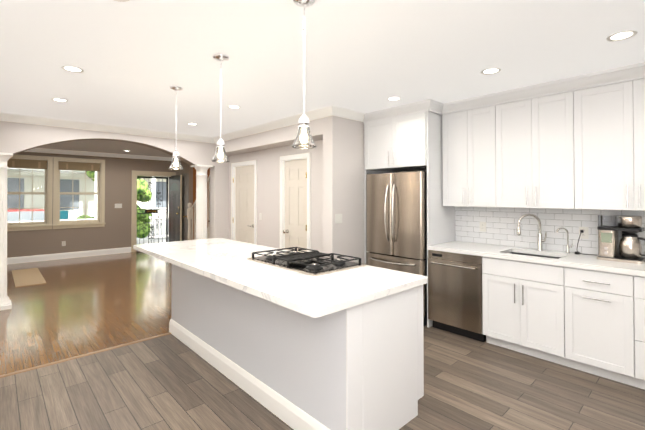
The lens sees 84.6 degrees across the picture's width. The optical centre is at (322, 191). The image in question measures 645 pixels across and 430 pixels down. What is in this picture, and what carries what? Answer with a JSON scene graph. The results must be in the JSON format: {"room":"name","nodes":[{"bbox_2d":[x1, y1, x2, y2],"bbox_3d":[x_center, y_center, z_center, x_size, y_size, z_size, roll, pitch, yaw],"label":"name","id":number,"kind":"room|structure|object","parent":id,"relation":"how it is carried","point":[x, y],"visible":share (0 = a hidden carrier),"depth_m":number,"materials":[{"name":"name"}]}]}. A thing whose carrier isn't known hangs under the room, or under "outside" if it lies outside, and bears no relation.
{"room":"kitchen","nodes":[
{"label":"kitchen","id":0,"kind":"room"},
{"bbox_2d":[0,251,171,374],"bbox_3d":[-3.500,1.589,6.583,5.610,0.050,6.600,1,-1,-43],"label":"floor","id":1,"kind":"structure","parent":0,"point":[71,307],"depth_m":4.65,"materials":[{"name":"brown wood"}]},
{"bbox_2d":[0,152,12,310],"bbox_3d":[-4.281,0.519,4.663,0.300,2.039,0.300,1,-1,-43],"label":"column","id":2,"kind":"structure","parent":1,"relation":"on","point":[5,302],"depth_m":4.65,"materials":[{"name":"white paint"}]},
{"bbox_2d":[12,268,45,286],"bbox_3d":[-5.383,1.556,6.477,0.400,0.012,1.700,1,-1,-43],"label":"mat","id":3,"kind":"object","parent":1,"relation":"on","point":[27,277],"visible":1,"depth_m":6.37,"materials":[{"name":"beige fabric"}]},
{"bbox_2d":[0,332,170,377],"bbox_3d":[-2.205,1.518,3.287,1.560,0.007,0.050,1,-1,-43],"label":"transition strip","id":4,"kind":"object","parent":1,"relation":"on","point":[68,359],"depth_m":3.25,"materials":[{"name":"brown wood"}]},
{"bbox_2d":[187,175,209,239],"bbox_3d":[-2.259,0.336,8.006,0.870,2.492,1.904,1,-1,-43],"label":"stairs","id":5,"kind":"structure","parent":1,"relation":"on","point":[190,215],"depth_m":8.17,"materials":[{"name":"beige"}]},
{"bbox_2d":[190,164,212,239],"bbox_3d":[-2.235,0.543,6.553,0.300,2.039,0.300,1,-1,-43],"label":"column","id":6,"kind":"structure","parent":1,"relation":"on","point":[201,201],"depth_m":6.47,"materials":[{"name":"white paint"}]},
{"bbox_2d":[7,152,175,257],"bbox_3d":[-5.420,0.320,9.113,5.020,2.550,0.300,1,-1,-43],"label":"wall","id":7,"kind":"structure","parent":0,"point":[115,232],"depth_m":8.90,"materials":[{"name":"beige paint"}]},
{"bbox_2d":[7,154,52,231],"bbox_3d":[-6.599,0.165,7.897,0.955,1.930,0.210,1,-1,-43],"label":"window","id":8,"kind":"structure","parent":7,"relation":"in","point":[32,162],"depth_m":7.98,"materials":[{"name":"beige"}]},
{"bbox_2d":[7,247,130,264],"bbox_3d":[-6.008,1.513,8.339,2.745,0.145,0.016,1,-1,-43],"label":"baseboard","id":9,"kind":"structure","parent":7,"relation":"attached to","point":[36,258],"depth_m":8.32,"materials":[{"name":"white wood"}]},
{"bbox_2d":[52,157,105,228],"bbox_3d":[-5.872,0.173,8.568,1.065,1.930,0.210,1,-1,-43],"label":"window","id":10,"kind":"structure","parent":7,"relation":"in","point":[76,164],"depth_m":8.54,"materials":[{"name":"beige"}]},
{"bbox_2d":[7,171,165,244],"bbox_3d":[-6.196,0.389,10.173,7.000,3.040,2.290,1,-1,-43],"label":"porch","id":11,"kind":"object","parent":7,"relation":"attached to","point":[141,242],"visible":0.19,"depth_m":10.72,"materials":[{"name":"grey"}]},
{"bbox_2d":[23,148,172,160],"bbox_3d":[-5.581,-0.912,8.720,3.928,0.095,0.080,1,-1,-43],"label":"crown molding","id":12,"kind":"structure","parent":7,"relation":"attached to","point":[59,151],"depth_m":8.73,"materials":[{"name":"white wood"}]},
{"bbox_2d":[137,176,167,243],"bbox_3d":[-4.753,0.590,9.865,0.894,1.990,0.080,1,-1,-43],"label":"storm door","id":13,"kind":"structure","parent":7,"relation":"in","point":[148,211],"depth_m":9.96,"materials":[{"name":"black"}]},
{"bbox_2d":[131,170,175,251],"bbox_3d":[-4.684,0.531,9.775,1.135,2.145,0.321,1,-1,-43],"label":"door frame","id":14,"kind":"structure","parent":7,"relation":"attached to","point":[135,173],"depth_m":9.34,"materials":[{"name":"beige"}]},
{"bbox_2d":[168,175,181,241],"bbox_3d":[-4.111,0.578,9.792,0.119,2.028,0.874,1,-1,-43],"label":"door leaf","id":15,"kind":"structure","parent":7,"relation":"in","point":[175,212],"depth_m":9.75,"materials":[{"name":"black wood"}]},
{"bbox_2d":[0,121,228,238],"bbox_3d":[-3.098,0.278,5.759,3.580,2.550,0.220,1,-1,-43],"label":"wall","id":16,"kind":"structure","parent":0,"point":[15,137],"depth_m":5.97,"materials":[{"name":"white paint"}]},
{"bbox_2d":[0,105,364,142],"bbox_3d":[-2.078,-0.969,4.231,4.465,0.095,3.430,1,-1,-43],"label":"crown molding","id":17,"kind":"structure","parent":16,"relation":"attached to","point":[331,110],"depth_m":5.12,"materials":[{"name":"white wood"}]},
{"bbox_2d":[176,160,195,239],"bbox_3d":[-3.681,0.330,9.868,0.440,2.550,0.950,1,-1,-43],"label":"wall","id":18,"kind":"structure","parent":0,"point":[187,168],"depth_m":9.45,"materials":[{"name":"beige"}]},
{"bbox_2d":[180,173,188,240],"bbox_3d":[-3.779,0.561,9.578,0.092,2.080,0.600,1,-1,-43],"label":"closet door","id":19,"kind":"structure","parent":18,"relation":"in","point":[185,189],"depth_m":9.54,"materials":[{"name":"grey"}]},
{"bbox_2d":[214,118,322,252],"bbox_3d":[-0.845,0.277,5.662,0.440,2.550,2.980,1,-1,-43],"label":"wall","id":20,"kind":"structure","parent":0,"point":[266,150],"depth_m":5.65,"materials":[{"name":"white paint"}]},
{"bbox_2d":[231,160,256,243],"bbox_3d":[-1.385,0.514,6.419,0.156,2.094,0.858,1,-1,-43],"label":"closet door","id":21,"kind":"structure","parent":20,"relation":"in","point":[244,203],"depth_m":6.43,"materials":[{"name":"white wood"}]},
{"bbox_2d":[280,153,310,252],"bbox_3d":[-0.388,0.500,5.325,0.175,2.094,0.718,1,-1,-43],"label":"closet door","id":22,"kind":"structure","parent":20,"relation":"in","point":[295,200],"depth_m":5.33,"materials":[{"name":"white wood"}]},
{"bbox_2d":[0,325,644,429],"bbox_3d":[0.523,1.529,1.859,5.110,0.050,5.800,1,-1,-43],"label":"floor","id":23,"kind":"structure","parent":0,"point":[169,382],"depth_m":2.63,"materials":[{"name":"brown wood"}]},
{"bbox_2d":[169,262,427,429],"bbox_3d":[-0.477,1.081,3.145,0.782,0.879,2.653,1,-1,-43],"label":"kitchen island","id":24,"kind":"object","parent":23,"relation":"on","point":[342,350],"depth_m":2.29,"materials":[{"name":"white"}]},
{"bbox_2d":[133,238,427,317],"bbox_3d":[-0.707,0.621,3.239,1.060,0.040,3.120,1,-1,-43],"label":"island countertop","id":25,"kind":"structure","parent":24,"relation":"on","point":[219,259],"depth_m":2.43,"materials":[{"name":"white stone"}]},
{"bbox_2d":[247,247,365,275],"bbox_3d":[-0.155,0.563,2.974,0.560,0.068,0.900,1,-1,-43],"label":"cooktop","id":26,"kind":"object","parent":25,"relation":"in","point":[314,263],"visible":1,"depth_m":2.84,"materials":[{"name":"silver metal"}]},
{"bbox_2d":[366,170,426,325],"bbox_3d":[1.054,0.647,4.473,0.736,1.755,0.830,1,-1,-43],"label":"refrigerator","id":27,"kind":"object","parent":23,"relation":"on","point":[396,221],"visible":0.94,"depth_m":4.19,"materials":[{"name":"grey metal"}]},
{"bbox_2d":[428,250,485,341],"bbox_3d":[1.592,1.091,3.939,0.664,0.873,0.589,1,-1,-43],"label":"dishwasher","id":28,"kind":"object","parent":23,"relation":"on","point":[455,293],"visible":0.75,"depth_m":3.72,"materials":[{"name":"silver metal"}]},
{"bbox_2d":[487,273,554,362],"bbox_3d":[2.076,1.189,3.467,0.645,0.670,0.634,1,-1,-43],"label":"base cabinet","id":29,"kind":"object","parent":23,"relation":"on","point":[520,314],"depth_m":3.27,"materials":[{"name":"white wood"}]},
{"bbox_2d":[427,241,518,256],"bbox_3d":[1.651,0.630,3.921,0.663,0.040,0.713,1,-1,-43],"label":"countertop","id":30,"kind":"structure","parent":29,"relation":"on","point":[477,249],"depth_m":3.76,"materials":[{"name":"white stone"}]},
{"bbox_2d":[517,213,546,250],"bbox_3d":[2.141,0.416,3.631,0.173,0.377,0.242,1,-1,-43],"label":"kitchen faucet","id":31,"kind":"object","parent":30,"relation":"on","point":[540,245],"visible":1,"depth_m":3.62,"materials":[{"name":"silver metal"}]},
{"bbox_2d":[555,265,622,382],"bbox_3d":[2.425,1.080,3.090,0.645,0.879,0.506,1,-1,-43],"label":"base cabinet","id":32,"kind":"object","parent":23,"relation":"on","point":[584,313],"depth_m":2.90,"materials":[{"name":"white wood"}]},
{"bbox_2d":[555,253,644,276],"bbox_3d":[2.875,0.613,2.596,0.663,0.040,1.875,1,-1,-43],"label":"countertop","id":33,"kind":"structure","parent":32,"relation":"on","point":[572,261],"depth_m":2.91,"materials":[{"name":"white stone"}]},
{"bbox_2d":[556,228,572,252],"bbox_3d":[2.369,0.480,3.471,0.088,0.246,0.124,1,-1,-43],"label":"filter faucet","id":34,"kind":"object","parent":33,"relation":"on","point":[568,247],"visible":1,"depth_m":3.47,"materials":[{"name":"silver metal"}]},
{"bbox_2d":[575,230,593,254],"bbox_3d":[2.514,0.488,3.374,0.112,0.227,0.169,1,-1,-43],"label":"power cord","id":35,"kind":"object","parent":33,"relation":"on","point":[581,231],"visible":0.96,"depth_m":3.42,"materials":[{"name":"black plastic"}]},
{"bbox_2d":[597,215,644,263],"bbox_3d":[2.619,0.406,3.081,0.270,0.385,0.349,1,-1,-43],"label":"coffee maker","id":36,"kind":"object","parent":33,"relation":"on","point":[630,246],"visible":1,"depth_m":3.04,"materials":[{"name":"silver metal"}]},
{"bbox_2d":[619,273,644,389],"bbox_3d":[2.753,1.075,2.736,0.645,0.879,0.575,1,-1,-43],"label":"base cabinet","id":37,"kind":"object","parent":23,"relation":"on","point":[631,289],"depth_m":2.70,"materials":[{"name":"white wood"}]},
{"bbox_2d":[0,0,644,157],"bbox_3d":[-1.535,-1.064,4.415,5.910,0.100,12.700,1,-1,-43],"label":"ceiling","id":38,"kind":"structure","parent":0,"point":[134,60],"depth_m":2.69,"materials":[{"name":"white paint"}]},
{"bbox_2d":[51,98,68,101],"bbox_3d":[-2.930,-1.015,3.957,0.160,0.006,0.160,1,-1,-43],"label":"recessed light","id":39,"kind":"object","parent":38,"relation":"in","point":[58,99],"visible":1,"depth_m":3.96,"materials":[{"name":"white plastic"}]},
{"bbox_2d":[61,66,83,72],"bbox_3d":[-2.105,-1.028,2.990,0.160,0.006,0.160,1,-1,-43],"label":"recessed light","id":40,"kind":"object","parent":38,"relation":"in","point":[73,69],"visible":0.98,"depth_m":3.00,"materials":[{"name":"white plastic"}]},
{"bbox_2d":[169,85,182,169],"bbox_3d":[-1.441,-0.620,3.493,0.134,0.810,0.134,1,-1,-43],"label":"pendant light","id":41,"kind":"object","parent":38,"relation":"hanging from","point":[176,153],"visible":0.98,"depth_m":3.49,"materials":[{"name":"silver metal"}]},
{"bbox_2d":[212,53,229,162],"bbox_3d":[-0.778,-0.630,2.715,0.134,0.810,0.134,1,-1,-43],"label":"pendant light","id":42,"kind":"object","parent":38,"relation":"hanging from","point":[220,57],"visible":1,"depth_m":2.71,"materials":[{"name":"silver metal"}]},
{"bbox_2d":[227,105,240,108],"bbox_3d":[-1.063,-1.011,4.264,0.160,0.006,0.160,1,-1,-43],"label":"recessed light","id":43,"kind":"object","parent":38,"relation":"in","point":[234,107],"visible":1,"depth_m":4.27,"materials":[{"name":"white plastic"}]},
{"bbox_2d":[292,0,315,148],"bbox_3d":[-0.100,-0.640,1.916,0.134,0.810,0.134,1,-1,-43],"label":"pendant light","id":44,"kind":"object","parent":38,"relation":"hanging from","point":[303,123],"visible":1,"depth_m":1.91,"materials":[{"name":"silver metal"}]},
{"bbox_2d":[387,97,400,100],"bbox_3d":[0.787,-1.016,3.904,0.160,0.006,0.160,1,-1,-43],"label":"recessed light","id":45,"kind":"object","parent":38,"relation":"in","point":[393,98],"visible":0.98,"depth_m":3.89,"materials":[{"name":"white plastic"}]},
{"bbox_2d":[481,68,500,74],"bbox_3d":[1.443,-1.027,3.040,0.160,0.006,0.160,1,-1,-43],"label":"recessed light","id":46,"kind":"object","parent":38,"relation":"in","point":[489,71],"visible":1,"depth_m":3.05,"materials":[{"name":"white plastic"}]},
{"bbox_2d":[606,30,637,41],"bbox_3d":[1.996,-1.035,2.367,0.160,0.006,0.160,1,-1,-43],"label":"recessed light","id":47,"kind":"object","parent":38,"relation":"in","point":[623,35],"visible":1,"depth_m":2.36,"materials":[{"name":"white plastic"}]},
{"bbox_2d":[323,115,363,263],"bbox_3d":[0.507,0.266,4.766,1.210,2.550,0.170,1,-1,-43],"label":"wall","id":48,"kind":"structure","parent":0,"point":[343,166],"depth_m":4.43,"materials":[{"name":"white paint"}]},
{"bbox_2d":[335,214,341,222],"bbox_3d":[0.201,0.335,4.360,0.120,0.115,0.008,1,-1,-43],"label":"light switch","id":49,"kind":"object","parent":48,"relation":"attached to","point":[338,218],"visible":1,"depth_m":4.35,"materials":[{"name":"white plastic"}]},
{"bbox_2d":[207,168,585,253],"bbox_3d":[0.182,0.282,6.120,0.150,2.550,12.500,1,-1,-43],"label":"wall","id":50,"kind":"structure","parent":0,"point":[208,172],"depth_m":9.49,"materials":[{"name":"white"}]},
{"bbox_2d":[363,100,438,173],"bbox_3d":[1.095,-0.647,4.553,0.645,0.730,0.899,1,-1,-43],"label":"upper cabinet","id":51,"kind":"object","parent":50,"relation":"attached to","point":[405,137],"depth_m":4.24,"materials":[{"name":"white wood"}]},
{"bbox_2d":[439,94,486,206],"bbox_3d":[1.761,-0.421,4.044,0.338,1.192,0.668,1,-1,-43],"label":"upper cabinet","id":52,"kind":"object","parent":50,"relation":"attached to","point":[463,123],"depth_m":3.98,"materials":[{"name":"white wood"}]},
{"bbox_2d":[487,79,562,208],"bbox_3d":[2.178,-0.427,3.592,0.338,1.192,0.810,1,-1,-43],"label":"upper cabinet","id":53,"kind":"object","parent":50,"relation":"attached to","point":[525,124],"depth_m":3.51,"materials":[{"name":"white wood"}]},
{"bbox_2d":[511,253,554,260],"bbox_3d":[2.199,0.746,3.593,0.011,0.199,0.534,1,-1,-43],"label":"countertop","id":54,"kind":"structure","parent":50,"relation":"attached to","point":[526,256],"depth_m":3.27,"materials":[{"name":"white stone"}]},
{"bbox_2d":[455,206,644,256],"bbox_3d":[2.703,0.373,3.273,0.007,0.456,3.098,1,-1,-43],"label":"tile backsplash","id":55,"kind":"structure","parent":50,"relation":"attached to","point":[501,226],"depth_m":3.75,"materials":[{"name":"white tile"}]},
{"bbox_2d":[480,222,485,231],"bbox_3d":[1.878,0.415,4.153,0.008,0.115,0.075,1,-1,-43],"label":"outlet","id":56,"kind":"object","parent":55,"relation":"attached to","point":[482,226],"visible":1,"depth_m":4.15,"materials":[{"name":"white plastic"}]},
{"bbox_2d":[579,227,588,238],"bbox_3d":[2.535,0.404,3.442,0.008,0.115,0.075,1,-1,-43],"label":"outlet","id":57,"kind":"object","parent":55,"relation":"attached to","point":[585,235],"visible":0.96,"depth_m":3.43,"materials":[{"name":"white plastic"}]},
{"bbox_2d":[563,62,644,210],"bbox_3d":[2.689,-0.434,3.039,0.338,1.192,0.944,1,-1,-43],"label":"upper cabinet","id":58,"kind":"object","parent":50,"relation":"attached to","point":[576,142],"depth_m":3.06,"materials":[{"name":"white wood"}]},
{"bbox_2d":[503,253,510,256],"bbox_3d":[1.877,0.747,3.652,0.382,0.199,0.011,1,-1,-43],"label":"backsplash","id":59,"kind":"structure","parent":0,"relation":"attached to","point":[504,254],"depth_m":3.37,"materials":[{"name":"white stone"}]},
{"bbox_2d":[495,257,554,284],"bbox_3d":[1.910,0.743,3.327,0.011,0.199,0.534,1,-1,-43],"label":"drawer front","id":60,"kind":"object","parent":0,"relation":"attached to","point":[543,272],"depth_m":3.24,"materials":[{"name":"white wood"}]},
{"label":"outside","id":61,"kind":"structure","parent":0,"visible":0},
{"bbox_2d":[137,224,165,241],"bbox_3d":[-10.707,2.319,26.088,80.000,0.180,27.550,1,-1,-43],"label":"ground","id":62,"kind":"structure","parent":61,"point":[146,238],"depth_m":17.64,"materials":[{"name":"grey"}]},
{"bbox_2d":[7,209,43,220],"bbox_3d":[-12.179,1.422,13.986,3.800,1.370,1.750,1,-1,-43],"label":"car","id":63,"kind":"object","parent":62,"relation":"on","point":[10,217],"depth_m":13.62,"materials":[{"name":"white metal"}]},
{"bbox_2d":[7,168,168,224],"bbox_3d":[-14.886,-2.517,22.052,32.300,9.450,2.500,1,-1,-43],"label":"house","id":64,"kind":"structure","parent":62,"relation":"on","point":[69,198],"depth_m":22.21,"materials":[{"name":"beige"}]},
{"bbox_2d":[76,171,152,237],"bbox_3d":[-9.451,-2.026,16.934,7.787,8.586,9.756,1,-1,-43],"label":"shrubs","id":65,"kind":"object","parent":62,"relation":"on","point":[142,185],"visible":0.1,"depth_m":13.14,"materials":[{"name":"green plant"}]}
]}

